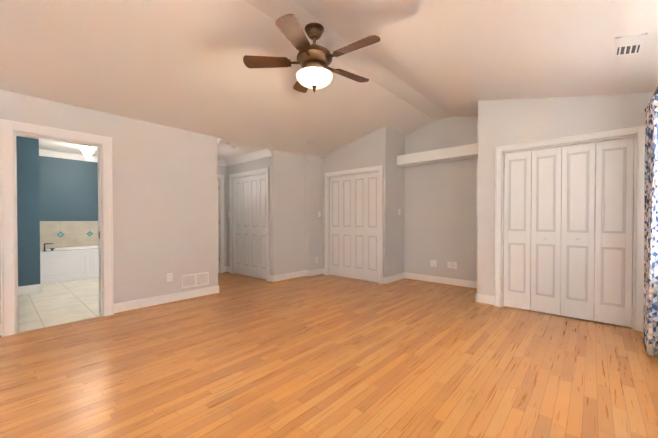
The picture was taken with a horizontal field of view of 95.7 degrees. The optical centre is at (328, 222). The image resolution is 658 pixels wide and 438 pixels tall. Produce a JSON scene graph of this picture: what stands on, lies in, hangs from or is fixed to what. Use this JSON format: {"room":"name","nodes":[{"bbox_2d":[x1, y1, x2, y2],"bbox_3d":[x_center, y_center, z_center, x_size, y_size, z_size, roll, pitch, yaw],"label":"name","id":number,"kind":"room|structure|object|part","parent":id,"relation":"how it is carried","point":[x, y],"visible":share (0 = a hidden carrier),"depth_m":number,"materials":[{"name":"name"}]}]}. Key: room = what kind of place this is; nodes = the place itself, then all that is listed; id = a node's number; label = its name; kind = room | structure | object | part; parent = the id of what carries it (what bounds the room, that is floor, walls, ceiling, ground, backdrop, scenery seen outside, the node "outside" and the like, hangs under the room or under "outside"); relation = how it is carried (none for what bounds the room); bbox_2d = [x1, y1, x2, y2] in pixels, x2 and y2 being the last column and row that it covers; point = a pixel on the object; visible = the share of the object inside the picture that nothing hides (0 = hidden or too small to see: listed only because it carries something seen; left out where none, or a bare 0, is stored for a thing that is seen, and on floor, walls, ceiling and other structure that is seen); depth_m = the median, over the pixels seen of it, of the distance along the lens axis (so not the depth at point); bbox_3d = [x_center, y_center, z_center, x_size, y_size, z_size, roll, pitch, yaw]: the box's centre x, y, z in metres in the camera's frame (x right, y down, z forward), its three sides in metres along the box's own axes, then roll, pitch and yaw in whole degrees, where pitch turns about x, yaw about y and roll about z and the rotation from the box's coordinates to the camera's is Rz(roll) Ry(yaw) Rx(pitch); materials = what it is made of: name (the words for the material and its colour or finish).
{"room":"empty bedroom","nodes":[
{"label":"empty bedroom","id":0,"kind":"room"},
{"bbox_2d":[16,136,39,286],"bbox_3d":[-5.283,-0.163,4.080,0.120,2.550,1.890,1,1,42],"label":"wall","id":1,"kind":"structure","parent":0,"point":[28,206],"depth_m":4.65,"materials":[{"name":"blue paint"}]},
{"bbox_2d":[18,283,41,294],"bbox_3d":[-5.226,1.048,4.055,0.015,0.130,1.905,1,1,42],"label":"baseboard","id":2,"kind":"structure","parent":1,"relation":"attached to","point":[29,289],"depth_m":4.65,"materials":[{"name":"white wood"}]},
{"bbox_2d":[18,278,99,331],"bbox_3d":[-4.519,1.136,4.641,4.100,0.060,3.719,1,1,42],"label":"floor","id":3,"kind":"structure","parent":0,"point":[53,304],"depth_m":4.07,"materials":[{"name":"beige tile"}]},
{"bbox_2d":[40,245,98,283],"bbox_3d":[-5.008,0.790,6.157,0.948,0.594,1.848,1,1,42],"label":"bathtub surround","id":4,"kind":"object","parent":3,"relation":"on","point":[62,264],"visible":0.48,"depth_m":5.62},
{"bbox_2d":[43,243,54,250],"bbox_3d":[-5.239,0.447,5.484,0.090,0.146,0.290,1,1,42],"label":"tub faucet","id":5,"kind":"object","parent":4,"relation":"on","point":[52,249],"visible":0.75,"depth_m":5.54,"materials":[{"name":"metal"}]},
{"bbox_2d":[39,156,97,220],"bbox_3d":[-6.019,-0.459,5.870,0.200,3.100,3.600,1,1,42],"label":"wall","id":6,"kind":"structure","parent":0,"point":[68,189],"depth_m":6.28,"materials":[{"name":"blue paint"}]},
{"bbox_2d":[39,149,97,161],"bbox_3d":[-5.940,-1.400,5.728,0.090,0.115,3.510,1,1,42],"label":"crown molding","id":7,"kind":"structure","parent":6,"relation":"attached to","point":[55,154],"depth_m":6.23,"materials":[{"name":"white wood"}]},
{"bbox_2d":[40,221,97,248],"bbox_3d":[-5.937,0.241,5.804,0.020,0.549,3.598,1,1,42],"label":"tile backsplash","id":8,"kind":"structure","parent":6,"relation":"attached to","point":[59,234],"depth_m":6.29,"materials":[{"name":"beige tile"}]},
{"bbox_2d":[39,139,97,156],"bbox_3d":[-4.521,-1.483,4.532,3.800,0.080,3.600,1,1,42],"label":"ceiling","id":9,"kind":"structure","parent":0,"point":[59,146],"depth_m":5.76,"materials":[{"name":"paint"}]},
{"bbox_2d":[79,145,95,159],"bbox_3d":[-4.468,-1.309,5.515,0.239,0.290,0.239,1,1,42],"label":"chandelier","id":10,"kind":"object","parent":9,"relation":"hanging from","point":[86,155],"visible":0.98,"depth_m":5.49,"materials":[{"name":"silver metal"}]},
{"bbox_2d":[0,90,217,323],"bbox_3d":[-3.484,-0.422,2.759,0.120,3.100,5.140,1,1,42],"label":"wall","id":11,"kind":"structure","parent":0,"point":[165,200],"depth_m":3.96,"materials":[{"name":"grey paint"}]},
{"bbox_2d":[167,273,172,281],"bbox_3d":[-2.203,0.752,4.123,0.008,0.115,0.070,1,1,42],"label":"electrical outlet plate","id":12,"kind":"object","parent":11,"relation":"attached to","point":[169,275],"depth_m":4.12,"materials":[{"name":"white plastic"}]},
{"bbox_2d":[182,272,208,288],"bbox_3d":[-1.965,0.839,4.394,0.007,0.190,0.400,1,1,42],"label":"air vent","id":13,"kind":"object","parent":11,"relation":"in","point":[194,280],"visible":1,"depth_m":4.39,"materials":[{"name":"white metal"}]},
{"bbox_2d":[0,266,493,336],"bbox_3d":[-1.189,1.063,2.828,6.550,0.130,8.020,1,1,42],"label":"baseboard","id":14,"kind":"structure","parent":11,"relation":"attached to","point":[134,305],"depth_m":4.58,"materials":[{"name":"white wood"}]},
{"bbox_2d":[217,165,226,265],"bbox_3d":[-2.354,-0.467,6.525,0.120,3.100,2.000,1,1,42],"label":"wall","id":15,"kind":"structure","parent":0,"point":[221,170],"depth_m":6.52,"materials":[{"name":"grey paint"}]},
{"bbox_2d":[218,184,218,271],"bbox_3d":[-2.622,0.070,6.159,0.114,2.016,0.765,1,1,42],"label":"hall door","id":16,"kind":"structure","parent":15,"relation":"in","point":[218,227],"depth_m":6.45,"materials":[{"name":"white wood"}]},
{"bbox_2d":[217,159,223,165],"bbox_3d":[-2.580,-1.294,6.101,0.090,0.115,0.900,1,1,42],"label":"crown molding","id":17,"kind":"structure","parent":15,"relation":"attached to","point":[220,162],"depth_m":6.39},
{"bbox_2d":[226,157,268,266],"bbox_3d":[-1.643,-0.462,6.083,1.530,3.100,0.120,1,1,42],"label":"wall","id":18,"kind":"structure","parent":0,"point":[249,165],"depth_m":6.37,"materials":[{"name":"grey paint"}]},
{"bbox_2d":[224,149,271,165],"bbox_3d":[-1.675,-1.293,5.962,1.630,0.115,0.090,1,1,42],"label":"crown molding","id":19,"kind":"structure","parent":18,"relation":"attached to","point":[249,157],"depth_m":5.87,"materials":[{"name":"white wood"}]},
{"bbox_2d":[234,174,265,279],"bbox_3d":[-1.594,0.074,6.010,1.174,2.031,0.066,1,1,42],"label":"bifold closet door","id":20,"kind":"structure","parent":18,"relation":"in","point":[249,225],"depth_m":5.99,"materials":[{"name":"white wood"}]},
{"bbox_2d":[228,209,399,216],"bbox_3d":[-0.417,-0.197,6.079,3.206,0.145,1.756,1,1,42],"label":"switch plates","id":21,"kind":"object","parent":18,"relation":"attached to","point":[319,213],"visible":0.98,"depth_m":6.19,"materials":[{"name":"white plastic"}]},
{"bbox_2d":[0,119,645,336],"bbox_3d":[-0.564,0.042,3.692,6.565,2.150,4.680,1,1,42],"label":"trim","id":22,"kind":"structure","parent":18,"relation":"attached to","point":[9,242],"depth_m":3.43,"materials":[{"name":"white wood"}]},
{"bbox_2d":[269,149,322,275],"bbox_3d":[-0.344,-0.463,6.216,0.240,3.100,2.040,1,1,42],"label":"wall","id":23,"kind":"structure","parent":0,"point":[295,207],"depth_m":5.85,"materials":[{"name":"grey paint"}]},
{"bbox_2d":[0,273,657,437],"bbox_3d":[-1.189,1.158,2.829,6.790,0.060,8.260,1,1,42],"label":"floor","id":24,"kind":"structure","parent":0,"point":[319,356],"depth_m":2.29,"materials":[{"name":"brown wood"}]},
{"bbox_2d":[0,0,657,159],"bbox_3d":[-1.144,-1.592,2.756,6.670,0.620,8.260,1,1,42],"label":"ceiling","id":25,"kind":"structure","parent":0,"point":[179,64],"depth_m":2.87,"materials":[{"name":"paint"}]},
{"bbox_2d":[225,143,239,149],"bbox_3d":[-1.676,-1.320,5.156,0.233,0.040,0.333,1,1,42],"label":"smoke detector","id":26,"kind":"object","parent":25,"relation":"attached to","point":[235,147],"visible":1,"depth_m":5.21,"materials":[{"name":"white plastic"}]},
{"bbox_2d":[243,14,379,92],"bbox_3d":[-0.099,-1.522,2.790,1.254,0.600,1.273,1,1,42],"label":"ceiling fan","id":27,"kind":"object","parent":25,"relation":"hanging from","point":[314,54],"depth_m":2.70,"materials":[{"name":"brown wood"}]},
{"bbox_3d":[-0.137,-1.333,2.803,0.340,0.099,0.340,1,1,42],"label":"ceiling fan shade","id":28,"kind":"part","parent":27,"relation":"part of","materials":[{"name":"white glass"}]},
{"bbox_2d":[304,140,320,145],"bbox_3d":[-0.297,-1.462,5.441,0.158,0.041,0.300,1,1,42],"label":"ceiling vent","id":29,"kind":"object","parent":25,"relation":"in","point":[313,142],"visible":1,"depth_m":5.43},
{"bbox_2d":[613,33,647,56],"bbox_3d":[2.316,-1.367,2.301,0.168,0.041,0.340,1,1,42],"label":"ceiling vent","id":30,"kind":"object","parent":25,"relation":"in","point":[629,45],"visible":1,"depth_m":2.29,"materials":[{"name":"white metal"}]},
{"bbox_2d":[323,126,388,276],"bbox_3d":[0.470,-0.458,5.816,1.510,3.100,0.120,1,1,42],"label":"wall","id":31,"kind":"structure","parent":0,"point":[370,150],"depth_m":5.47,"materials":[{"name":"grey paint"}]},
{"bbox_2d":[330,171,378,282],"bbox_3d":[0.467,0.076,5.789,1.194,2.031,0.066,1,1,42],"label":"bifold closet door","id":32,"kind":"structure","parent":31,"relation":"in","point":[354,226],"depth_m":5.75,"materials":[{"name":"white wood"}]},
{"bbox_2d":[389,128,404,275],"bbox_3d":[1.229,-0.456,5.625,0.120,3.100,0.600,1,1,42],"label":"wall","id":33,"kind":"structure","parent":0,"point":[396,200],"depth_m":5.57,"materials":[{"name":"grey paint"}]},
{"bbox_2d":[404,117,595,300],"bbox_3d":[2.171,-0.452,5.271,5.020,3.100,0.120,1,1,42],"label":"wall","id":34,"kind":"structure","parent":0,"point":[440,218],"depth_m":5.32,"materials":[{"name":"grey paint"}]},
{"bbox_2d":[430,260,436,266],"bbox_3d":[1.904,0.736,5.436,0.115,0.115,0.008,1,1,42],"label":"electrical outlet plate","id":35,"kind":"object","parent":34,"relation":"attached to","point":[432,263],"depth_m":5.43,"materials":[{"name":"white plastic"}]},
{"bbox_2d":[397,143,477,166],"bbox_3d":[1.948,-1.166,5.168,1.548,0.170,0.315,1,1,42],"label":"shelf","id":36,"kind":"object","parent":34,"relation":"attached to","point":[463,152],"visible":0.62,"depth_m":5.07,"materials":[{"name":"white wood"}]},
{"bbox_2d":[447,261,451,267],"bbox_3d":[2.121,0.739,5.243,0.070,0.115,0.009,1,1,42],"label":"outlet","id":37,"kind":"object","parent":34,"relation":"attached to","point":[449,264],"depth_m":5.24,"materials":[{"name":"white plastic"}]},
{"bbox_2d":[477,92,654,295],"bbox_3d":[2.741,-0.432,3.606,1.720,3.100,0.120,1,1,42],"label":"wall","id":38,"kind":"structure","parent":0,"point":[504,122],"depth_m":3.76,"materials":[{"name":"grey paint"}]},
{"bbox_2d":[503,137,633,328],"bbox_3d":[2.768,0.103,3.552,1.204,2.031,0.066,1,1,42],"label":"bifold closet door","id":39,"kind":"structure","parent":38,"relation":"in","point":[548,255],"depth_m":3.49,"materials":[{"name":"white wood"}]},
{"bbox_3d":[1.269,-0.395,0.555,0.120,3.100,8.140,1,1,42],"label":"wall","id":40,"kind":"structure","parent":0,"visible":0},
{"bbox_3d":[2.293,-1.077,1.911,0.153,0.050,2.487,1,1,42],"label":"curtain rod","id":41,"kind":"object","parent":40,"relation":"attached to","visible":0},
{"bbox_2d":[643,94,657,355],"bbox_3d":[2.844,0.022,2.625,0.082,2.165,0.440,1,1,42],"label":"panel","id":42,"kind":"object","parent":41,"relation":"hanging from","point":[650,323],"visible":1,"depth_m":2.50,"materials":[{"name":"fabric"}]}
]}

